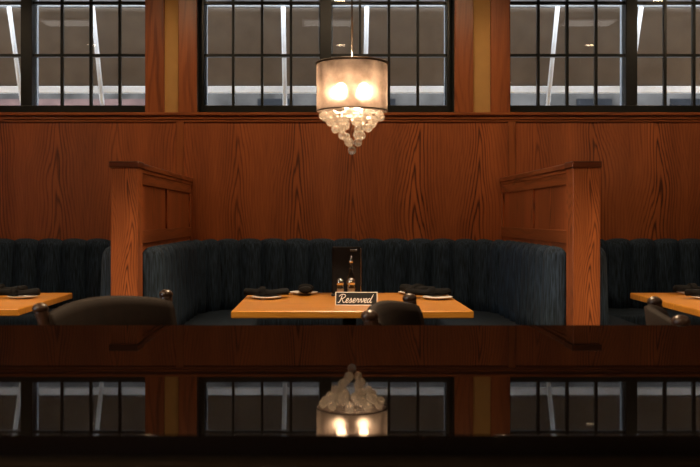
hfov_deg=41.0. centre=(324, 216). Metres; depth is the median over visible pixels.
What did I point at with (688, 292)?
roll
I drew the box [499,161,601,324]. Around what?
divider
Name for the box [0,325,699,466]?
countertop
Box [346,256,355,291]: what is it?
oil bottle
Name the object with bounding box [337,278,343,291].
shaker
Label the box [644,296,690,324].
chair
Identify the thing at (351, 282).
shaker
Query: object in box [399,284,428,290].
roll
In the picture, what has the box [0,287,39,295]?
roll
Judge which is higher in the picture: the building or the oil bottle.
the building
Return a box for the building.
[0,0,699,104]
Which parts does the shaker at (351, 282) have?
glass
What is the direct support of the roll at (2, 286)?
on the plate
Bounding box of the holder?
[331,247,360,295]
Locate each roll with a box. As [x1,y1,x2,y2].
[0,284,27,289]
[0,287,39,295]
[243,286,288,295]
[298,284,313,293]
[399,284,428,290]
[405,286,450,295]
[673,283,699,290]
[684,288,699,295]
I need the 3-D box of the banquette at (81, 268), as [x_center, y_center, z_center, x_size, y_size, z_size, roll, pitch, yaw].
[-2.367,0.656,6.181,2.442,0.988,1.978,0,0,0]
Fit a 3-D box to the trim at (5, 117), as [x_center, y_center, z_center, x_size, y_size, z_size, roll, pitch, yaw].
[0.150,-0.762,7.173,12.300,0.075,0.055,0,0,0]
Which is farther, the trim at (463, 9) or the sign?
the trim at (463, 9)
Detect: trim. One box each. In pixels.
[0,112,699,122]
[145,0,164,111]
[178,0,196,111]
[454,0,472,111]
[490,0,509,111]
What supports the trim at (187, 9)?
attached to the wall
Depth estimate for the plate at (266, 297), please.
4.78 m
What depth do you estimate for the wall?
7.18 m
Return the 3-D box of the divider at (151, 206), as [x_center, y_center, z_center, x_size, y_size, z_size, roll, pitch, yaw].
[-1.082,0.424,6.106,0.160,1.451,2.152,0,0,0]
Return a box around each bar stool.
[32,289,176,324]
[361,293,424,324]
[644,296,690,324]
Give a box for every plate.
[7,295,37,298]
[251,295,280,299]
[290,291,317,294]
[422,295,452,299]
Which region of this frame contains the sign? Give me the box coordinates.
[335,292,376,304]
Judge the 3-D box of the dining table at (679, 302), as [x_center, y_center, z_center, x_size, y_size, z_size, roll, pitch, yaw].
[2.570,0.785,4.685,1.760,0.730,1.010,0,0,0]
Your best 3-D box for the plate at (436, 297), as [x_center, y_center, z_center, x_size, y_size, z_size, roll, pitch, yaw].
[0.575,0.413,4.780,0.156,0.014,0.156,0,0,0]
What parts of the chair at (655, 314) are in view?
post, panel, post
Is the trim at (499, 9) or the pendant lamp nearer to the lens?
the pendant lamp
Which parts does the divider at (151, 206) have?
post, rail, cap moulding, cap rail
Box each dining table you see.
[0,293,71,315]
[231,293,473,324]
[630,293,699,316]
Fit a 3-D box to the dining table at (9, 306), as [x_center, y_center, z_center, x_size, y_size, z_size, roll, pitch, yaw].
[-2.265,0.785,4.730,1.730,0.730,0.920,0,0,0]
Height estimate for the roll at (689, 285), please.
0.046 m
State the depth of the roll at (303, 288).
4.95 m
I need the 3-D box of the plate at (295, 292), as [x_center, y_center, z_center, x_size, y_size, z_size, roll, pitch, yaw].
[-0.115,0.413,5.090,0.156,0.014,0.156,0,0,0]
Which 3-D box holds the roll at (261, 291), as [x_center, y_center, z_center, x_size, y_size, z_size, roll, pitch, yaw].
[-0.305,0.384,4.857,0.235,0.046,0.086,0,0,-3]
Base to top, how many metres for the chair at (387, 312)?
0.955 m
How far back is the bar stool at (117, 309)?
2.39 m
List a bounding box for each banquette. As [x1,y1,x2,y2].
[0,238,110,324]
[143,238,565,324]
[600,238,699,324]
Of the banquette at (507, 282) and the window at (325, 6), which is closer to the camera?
the banquette at (507, 282)
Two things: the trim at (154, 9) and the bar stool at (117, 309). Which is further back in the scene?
the trim at (154, 9)
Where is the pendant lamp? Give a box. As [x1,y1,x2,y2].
[315,0,388,154]
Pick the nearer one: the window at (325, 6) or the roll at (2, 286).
the roll at (2, 286)
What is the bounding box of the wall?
[0,0,699,240]
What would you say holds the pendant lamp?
hanging from the ceiling
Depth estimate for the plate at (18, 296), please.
4.81 m
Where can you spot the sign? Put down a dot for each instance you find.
(341, 298)
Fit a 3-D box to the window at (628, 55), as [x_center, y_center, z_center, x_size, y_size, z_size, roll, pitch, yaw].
[2.396,-1.372,7.321,1.988,1.140,0.239,0,0,0]
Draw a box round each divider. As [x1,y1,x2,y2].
[109,161,192,295]
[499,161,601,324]
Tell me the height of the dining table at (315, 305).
0.730 m
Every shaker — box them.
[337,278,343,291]
[347,277,354,291]
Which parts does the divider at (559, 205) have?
cap rail, rail, cap moulding, post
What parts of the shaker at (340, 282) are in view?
glass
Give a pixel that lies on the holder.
(340, 255)
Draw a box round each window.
[0,0,144,111]
[197,0,453,111]
[510,0,699,111]
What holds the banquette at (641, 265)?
on the floor
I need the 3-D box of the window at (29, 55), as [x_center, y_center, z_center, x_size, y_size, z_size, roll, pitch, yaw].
[-2.333,-1.372,7.321,1.988,1.140,0.239,0,0,0]

